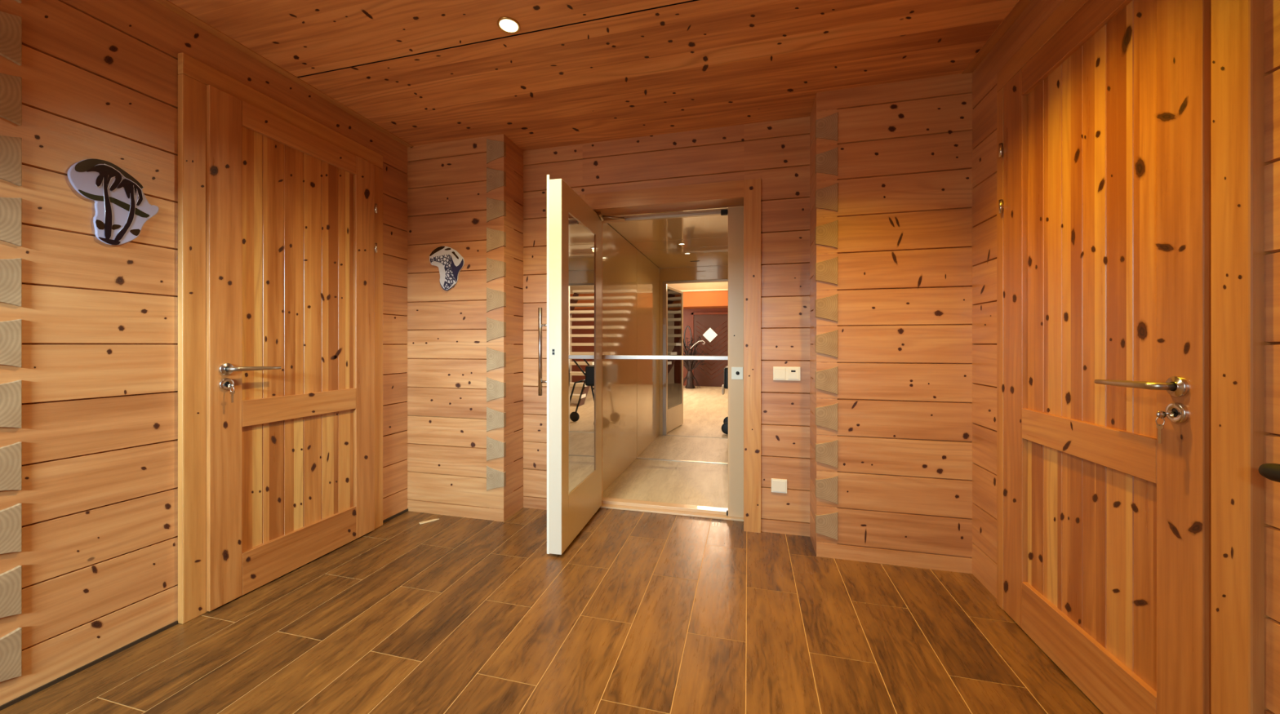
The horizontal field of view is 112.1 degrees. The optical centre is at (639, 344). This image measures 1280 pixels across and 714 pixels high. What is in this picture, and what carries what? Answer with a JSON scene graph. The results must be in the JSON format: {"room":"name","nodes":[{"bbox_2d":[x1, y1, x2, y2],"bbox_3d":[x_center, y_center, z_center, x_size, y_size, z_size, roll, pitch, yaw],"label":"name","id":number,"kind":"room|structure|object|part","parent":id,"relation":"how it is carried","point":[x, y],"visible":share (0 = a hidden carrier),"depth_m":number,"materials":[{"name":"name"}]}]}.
{"room":"entrance hall","nodes":[
{"label":"entrance hall","id":0,"kind":"room"},
{"bbox_2d":[0,0,408,706],"bbox_3d":[-1.790,-0.105,2.107,0.152,2.412,1.809,0,0,14],"label":"wall","id":1,"kind":"structure","parent":0,"point":[89,326],"depth_m":1.49,"materials":[{"name":"brown wood"}]},
{"bbox_2d":[66,158,159,245],"bbox_3d":[-1.861,-0.497,1.532,0.015,0.291,0.225,0,0,14],"label":"wall plaque","id":2,"kind":"object","parent":1,"relation":"attached to","point":[122,207],"visible":1,"depth_m":1.52,"materials":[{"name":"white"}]},
{"bbox_3d":[-1.863,-0.582,1.500,0.003,0.090,0.084,0,0,14],"label":"palm crown","id":3,"kind":"part","parent":2,"relation":"part of","materials":[{"name":"black"}]},
{"bbox_3d":[-1.848,-0.554,1.562,0.003,0.086,0.066,0,0,14],"label":"palm crown","id":4,"kind":"part","parent":2,"relation":"part of","materials":[{"name":"black"}]},
{"bbox_2d":[0,508,408,711],"bbox_3d":[-1.740,1.092,2.032,0.006,0.016,1.689,0,0,14],"label":"baseboard","id":5,"kind":"structure","parent":1,"relation":"attached to","point":[118,651],"depth_m":1.48,"materials":[{"name":"wood"}]},
{"bbox_2d":[177,52,382,624],"bbox_3d":[-1.694,-0.026,2.163,0.032,2.252,0.961,0,0,14],"label":"trim","id":6,"kind":"structure","parent":1,"relation":"attached to","point":[194,75],"depth_m":1.73,"materials":[{"name":"brown wood"}]},
{"bbox_2d":[154,0,413,147],"bbox_3d":[-1.721,-1.309,2.027,0.045,0.004,1.689,0,0,14],"label":"trim","id":7,"kind":"structure","parent":1,"relation":"attached to","point":[166,3],"depth_m":2.01,"materials":[{"name":"brown wood"}]},
{"bbox_2d":[206,84,377,612],"bbox_3d":[-1.650,0.014,2.154,0.091,2.160,0.821,0,0,14],"label":"door","id":8,"kind":"structure","parent":1,"relation":"in","point":[291,247],"depth_m":2.05,"materials":[{"name":"brown wood"}]},
{"bbox_3d":[-1.741,0.102,1.818,0.012,0.051,0.051,0,0,14],"label":"lever handle","id":9,"kind":"part","parent":8,"relation":"part of","materials":[{"name":"silver metal"}]},
{"bbox_2d":[226,383,235,403],"bbox_3d":[-1.724,0.203,1.813,0.041,0.080,0.018,0,0,14],"label":"key","id":10,"kind":"object","parent":8,"relation":"attached to","point":[232,385],"visible":1,"depth_m":1.81,"materials":[{"name":"silver metal"}]},
{"bbox_3d":[-1.712,0.220,1.810,0.002,0.047,0.018,0,0,14],"label":"blade","id":11,"kind":"part","parent":10,"relation":"part of","materials":[{"name":"gold metal"}]},
{"bbox_3d":[-1.687,-0.358,2.156,0.012,1.204,0.562,0,0,14],"label":"panel","id":12,"kind":"part","parent":8,"relation":"part of","materials":[{"name":"brown wood"}]},
{"bbox_3d":[-1.687,0.634,2.156,0.012,0.551,0.562,0,0,14],"label":"panel","id":13,"kind":"part","parent":8,"relation":"part of","materials":[{"name":"brown wood"}]},
{"bbox_3d":[-1.680,-1.013,2.155,0.034,0.106,0.562,0,0,14],"label":"rail","id":14,"kind":"part","parent":8,"relation":"part of","materials":[{"name":"brown wood"}]},
{"bbox_3d":[-1.680,0.298,2.155,0.034,0.122,0.562,0,0,14],"label":"lock rail","id":15,"kind":"part","parent":8,"relation":"part of","materials":[{"name":"brown wood"}]},
{"bbox_3d":[-1.679,1.002,2.156,0.034,0.185,0.565,0,0,14],"label":"rail","id":16,"kind":"part","parent":8,"relation":"part of","materials":[{"name":"brown wood"}]},
{"bbox_2d":[405,133,524,521],"bbox_3d":[-1.215,-0.111,2.954,0.857,2.424,0.366,0,0,14],"label":"wall","id":17,"kind":"structure","parent":0,"point":[465,414],"depth_m":2.76,"materials":[{"name":"brown wood"}]},
{"bbox_2d":[429,246,464,290],"bbox_3d":[-1.243,-0.492,2.773,0.256,0.289,0.012,0,0,14],"label":"wall plaque","id":18,"kind":"object","parent":17,"relation":"attached to","point":[450,262],"visible":1,"depth_m":2.77,"materials":[{"name":"white ceramic"}]},
{"bbox_2d":[0,507,1102,713],"bbox_3d":[-1.168,1.150,0.751,5.233,0.100,4.690,0,0,14],"label":"floor","id":19,"kind":"structure","parent":0,"point":[642,613],"depth_m":1.61,"materials":[{"name":"brown wood"}]},
{"bbox_2d":[418,519,439,524],"bbox_3d":[-1.310,1.097,2.681,0.114,0.006,0.024,0,0,-39],"label":"chip","id":20,"kind":"object","parent":19,"relation":"on","point":[433,520],"visible":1,"depth_m":2.67,"materials":[{"name":"beige wood"}]},
{"bbox_2d":[168,0,1018,151],"bbox_3d":[-1.202,-1.371,0.759,5.100,0.121,4.690,0,0,14],"label":"ceiling","id":21,"kind":"structure","parent":0,"point":[424,72],"depth_m":1.94,"materials":[{"name":"brown wood"}]},
{"bbox_2d":[497,16,519,33],"bbox_3d":[-0.537,-1.305,1.765,0.091,0.012,0.091,0,0,14],"label":"recessed light","id":22,"kind":"object","parent":21,"relation":"in","point":[508,24],"visible":1,"depth_m":1.75,"materials":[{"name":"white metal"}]},
{"bbox_2d":[521,116,811,537],"bbox_3d":[0.111,-0.111,2.762,2.017,2.424,0.146,0,0,14],"label":"wall","id":23,"kind":"structure","parent":0,"point":[776,153],"depth_m":2.53,"materials":[{"name":"brown wood"}]},
{"bbox_2d":[537,174,624,555],"bbox_3d":[-0.323,0.102,2.571,0.233,1.972,0.731,0,0,18],"label":"door","id":24,"kind":"structure","parent":23,"relation":"in","point":[574,229],"depth_m":2.36,"materials":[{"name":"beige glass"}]},
{"bbox_3d":[-0.502,0.036,2.275,0.075,0.464,0.021,0,0,14],"label":"pull handle","id":25,"kind":"part","parent":24,"relation":"part of","materials":[{"name":"silver metal"}]},
{"bbox_3d":[-0.366,0.113,2.581,0.070,1.950,0.712,0,0,12],"label":"frame","id":26,"kind":"part","parent":24,"relation":"part of","materials":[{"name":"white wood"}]},
{"bbox_3d":[-0.344,0.049,2.561,0.006,1.535,0.490,0,0,12],"label":"glass pane","id":27,"kind":"part","parent":24,"relation":"part of","materials":[{"name":"brown"}]},
{"bbox_3d":[-0.192,-0.851,2.852,0.172,0.045,0.077,0,0,4],"label":"closer arm","id":28,"kind":"part","parent":24,"relation":"part of","materials":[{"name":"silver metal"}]},
{"bbox_2d":[601,355,728,359],"bbox_3d":[0.154,0.086,2.899,0.862,0.027,0.016,0,0,14],"label":"bar","id":29,"kind":"object","parent":23,"relation":"attached to","point":[603,357],"visible":0.86,"depth_m":2.89,"materials":[{"name":"grey metal"}]},
{"bbox_2d":[578,178,760,533],"bbox_3d":[0.149,0.064,2.746,1.193,2.073,0.171,0,0,14],"label":"trim","id":30,"kind":"structure","parent":23,"relation":"attached to","point":[746,193],"depth_m":2.54,"materials":[{"name":"brown wood"}]},
{"bbox_2d":[600,206,743,521],"bbox_3d":[0.166,0.114,2.855,1.016,1.972,0.110,0,0,14],"label":"door frame","id":31,"kind":"structure","parent":23,"relation":"attached to","point":[735,512],"depth_m":2.72,"materials":[{"name":"beige"}]},
{"bbox_3d":[0.166,1.083,2.855,1.016,0.034,0.110,0,0,14],"label":"sill","id":32,"kind":"part","parent":31,"relation":"part of","materials":[{"name":"brown wood"}]},
{"bbox_3d":[0.208,-0.841,2.822,0.635,0.018,0.024,0,0,14],"label":"closer rail","id":33,"kind":"part","parent":31,"relation":"part of","materials":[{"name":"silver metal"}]},
{"bbox_3d":[0.612,0.179,2.716,0.070,0.078,0.004,0,0,14],"label":"strike plate","id":34,"kind":"part","parent":31,"relation":"part of","materials":[{"name":"beige"}]},
{"bbox_2d":[771,478,786,493],"bbox_3d":[0.809,0.821,2.507,0.088,0.080,0.012,0,0,14],"label":"socket plate","id":35,"kind":"object","parent":23,"relation":"attached to","point":[778,486],"visible":1,"depth_m":2.50,"materials":[{"name":"beige plastic"}]},
{"bbox_2d":[773,366,800,381],"bbox_3d":[0.850,0.167,2.496,0.150,0.080,0.013,0,0,14],"label":"light switch","id":36,"kind":"object","parent":23,"relation":"attached to","point":[780,373],"visible":1,"depth_m":2.49,"materials":[{"name":"beige plastic"}]},
{"bbox_2d":[666,386,728,439],"bbox_3d":[1.841,1.130,8.188,4.800,0.060,6.420,0,0,14],"label":"floor","id":37,"kind":"structure","parent":0,"point":[705,409],"depth_m":6.92,"materials":[{"name":"beige tile"}]},
{"bbox_2d":[602,206,734,508],"bbox_3d":[0.569,0.095,4.009,1.300,2.110,2.325,0,0,14],"label":"cabin","id":38,"kind":"object","parent":37,"relation":"on","point":[640,462],"visible":0.43,"depth_m":3.83,"materials":[{"name":"brown"}]},
{"bbox_3d":[-0.187,0.083,3.603,0.030,2.026,1.170,0,0,14],"label":"panel","id":39,"kind":"part","parent":38,"relation":"part of","materials":[{"name":"brown"}]},
{"bbox_3d":[0.089,0.083,4.705,0.030,2.026,1.087,0,0,14],"label":"panel","id":40,"kind":"part","parent":38,"relation":"part of","materials":[{"name":"brown"}]},
{"bbox_3d":[0.562,1.123,3.980,1.300,0.054,2.265,0,0,14],"label":"floor plate","id":41,"kind":"part","parent":38,"relation":"part of","materials":[{"name":"beige tile"}]},
{"bbox_3d":[0.398,-0.945,3.323,1.240,0.030,0.910,0,0,14],"label":"ceiling panel","id":42,"kind":"part","parent":38,"relation":"part of","materials":[{"name":"brown"}]},
{"bbox_2d":[666,285,683,432],"bbox_3d":[0.436,0.179,5.621,0.045,1.821,0.720,0,0,23],"label":"door","id":43,"kind":"structure","parent":38,"relation":"attached to","point":[674,296],"depth_m":5.64,"materials":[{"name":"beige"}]},
{"bbox_3d":[0.450,0.050,5.621,0.006,1.508,0.598,0,0,23],"label":"glass pane","id":44,"kind":"part","parent":43,"relation":"part of","materials":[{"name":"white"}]},
{"bbox_3d":[0.550,-0.945,3.933,1.240,0.030,0.336,0,0,14],"label":"ceiling panel","id":45,"kind":"part","parent":38,"relation":"part of","materials":[{"name":"brown"}]},
{"bbox_3d":[0.715,-0.945,4.590,1.240,0.030,1.007,0,0,14],"label":"ceiling panel","id":46,"kind":"part","parent":38,"relation":"part of","materials":[{"name":"brown"}]},
{"bbox_3d":[0.843,0.085,5.103,1.300,2.030,0.050,0,0,14],"label":"frame","id":47,"kind":"part","parent":38,"relation":"part of","materials":[{"name":"brown"}]},
{"bbox_2d":[683,325,709,388],"bbox_3d":[1.268,0.307,10.909,0.936,1.586,0.446,0,0,14],"label":"branch arrangement","id":48,"kind":"object","parent":37,"relation":"on","point":[689,365],"visible":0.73,"depth_m":10.88,"materials":[{"name":"black"}]},
{"bbox_3d":[1.206,-0.200,10.883,0.202,0.572,0.032,0,0,14],"label":"oval frame","id":49,"kind":"part","parent":48,"relation":"part of","materials":[{"name":"black wood"}]},
{"bbox_2d":[721,365,728,434],"bbox_3d":[1.358,0.646,5.444,0.629,0.908,0.539,0,0,14],"label":"walker","id":50,"kind":"object","parent":37,"relation":"on","point":[725,426],"visible":0.35,"depth_m":5.29,"materials":[{"name":"black plastic"}]},
{"bbox_2d":[683,307,728,386],"bbox_3d":[2.614,-0.375,11.278,4.800,2.950,0.050,0,0,14],"label":"wall","id":51,"kind":"structure","parent":0,"point":[686,312],"depth_m":11.58,"materials":[{"name":"red wood"}]},
{"bbox_2d":[666,281,728,290],"bbox_3d":[2.559,-1.617,11.060,4.800,0.465,0.300,0,0,14],"label":"ceiling","id":52,"kind":"structure","parent":51,"relation":"attached to","point":[724,285],"depth_m":11.16,"materials":[{"name":"paint"}]},
{"bbox_2d":[680,288,728,292],"bbox_3d":[2.452,-1.367,10.633,4.800,0.035,0.100,0,0,14],"label":"trim","id":53,"kind":"structure","parent":51,"relation":"attached to","point":[713,289],"depth_m":10.79,"materials":[{"name":"paint"}]},
{"bbox_2d":[683,290,728,308],"bbox_3d":[2.529,-1.165,10.938,4.800,0.390,0.650,0,0,14],"label":"wall","id":54,"kind":"structure","parent":51,"relation":"attached to","point":[713,299],"depth_m":10.84,"materials":[{"name":"paint"}]},
{"bbox_2d":[691,311,728,386],"bbox_3d":[1.891,0.118,11.397,1.068,1.964,0.070,0,0,14],"label":"door","id":55,"kind":"structure","parent":51,"relation":"in","point":[713,327],"depth_m":11.38,"materials":[{"name":"red wood"}]},
{"bbox_3d":[1.887,0.145,11.380,0.807,1.560,0.010,0,0,14],"label":"chevron moulding","id":56,"kind":"part","parent":55,"relation":"part of","materials":[{"name":"red wood"}]},
{"bbox_2d":[809,72,974,573],"bbox_3d":[1.354,-0.105,2.311,0.823,2.412,0.368,0,0,14],"label":"wall","id":57,"kind":"structure","parent":0,"point":[891,163],"depth_m":2.15,"materials":[{"name":"brown wood"}]},
{"bbox_2d":[971,0,1279,713],"bbox_3d":[1.164,-0.105,0.103,0.121,2.412,4.264,0,0,14],"label":"wall","id":58,"kind":"structure","parent":0,"point":[984,92],"depth_m":1.76,"materials":[{"name":"brown wood"}]},
{"bbox_2d":[961,0,1031,74],"bbox_3d":[1.076,-1.309,0.089,0.045,0.004,4.094,0,0,14],"label":"trim","id":59,"kind":"structure","parent":58,"relation":"attached to","point":[1020,6],"depth_m":1.82,"materials":[{"name":"brown wood"}]},
{"bbox_2d":[999,0,1210,713],"bbox_3d":[1.388,0.014,1.390,0.091,2.160,0.830,0,0,14],"label":"door","id":60,"kind":"structure","parent":58,"relation":"in","point":[1105,148],"depth_m":1.25,"materials":[{"name":"brown wood"}]},
{"bbox_3d":[1.415,-1.013,1.381,0.033,0.106,0.562,0,0,14],"label":"rail","id":61,"kind":"part","parent":60,"relation":"part of","materials":[{"name":"brown wood"}]},
{"bbox_3d":[1.415,0.304,1.381,0.034,0.121,0.562,0,0,14],"label":"lock rail","id":62,"kind":"part","parent":60,"relation":"part of","materials":[{"name":"brown wood"}]},
{"bbox_3d":[1.415,1.002,1.381,0.033,0.184,0.562,0,0,14],"label":"rail","id":63,"kind":"part","parent":60,"relation":"part of","materials":[{"name":"brown wood"}]},
{"bbox_3d":[1.422,-0.358,1.379,0.012,1.204,0.562,0,0,14],"label":"panel","id":64,"kind":"part","parent":60,"relation":"part of","materials":[{"name":"brown wood"}]},
{"bbox_3d":[1.422,0.634,1.379,0.012,0.551,0.562,0,0,14],"label":"panel","id":65,"kind":"part","parent":60,"relation":"part of","materials":[{"name":"brown wood"}]},
{"bbox_2d":[1155,411,1175,444],"bbox_3d":[1.294,0.203,1.059,0.041,0.080,0.018,0,0,14],"label":"key","id":66,"kind":"object","parent":60,"relation":"attached to","point":[1162,415],"visible":1,"depth_m":1.06,"materials":[{"name":"silver metal"}]},
{"bbox_3d":[1.281,0.220,1.062,0.002,0.047,0.018,0,0,14],"label":"blade","id":67,"kind":"part","parent":66,"relation":"part of","materials":[{"name":"gold metal"}]},
{"bbox_3d":[1.310,0.102,1.055,0.012,0.051,0.051,0,0,14],"label":"lever handle","id":68,"kind":"part","parent":60,"relation":"part of","materials":[{"name":"silver metal"}]},
{"bbox_2d":[996,0,1271,713],"bbox_3d":[1.421,-0.026,1.360,0.053,2.252,0.952,0,0,14],"label":"trim","id":69,"kind":"structure","parent":58,"relation":"attached to","point":[1237,74],"depth_m":0.94,"materials":[{"name":"brown wood"}]},
{"bbox_2d":[1258,463,1279,482],"bbox_3d":[1.119,0.271,0.383,0.108,0.098,0.886,0,0,14],"label":"handrail","id":70,"kind":"object","parent":58,"relation":"attached to","point":[1271,472],"visible":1,"depth_m":0.80,"materials":[{"name":"black plastic"}]}
]}

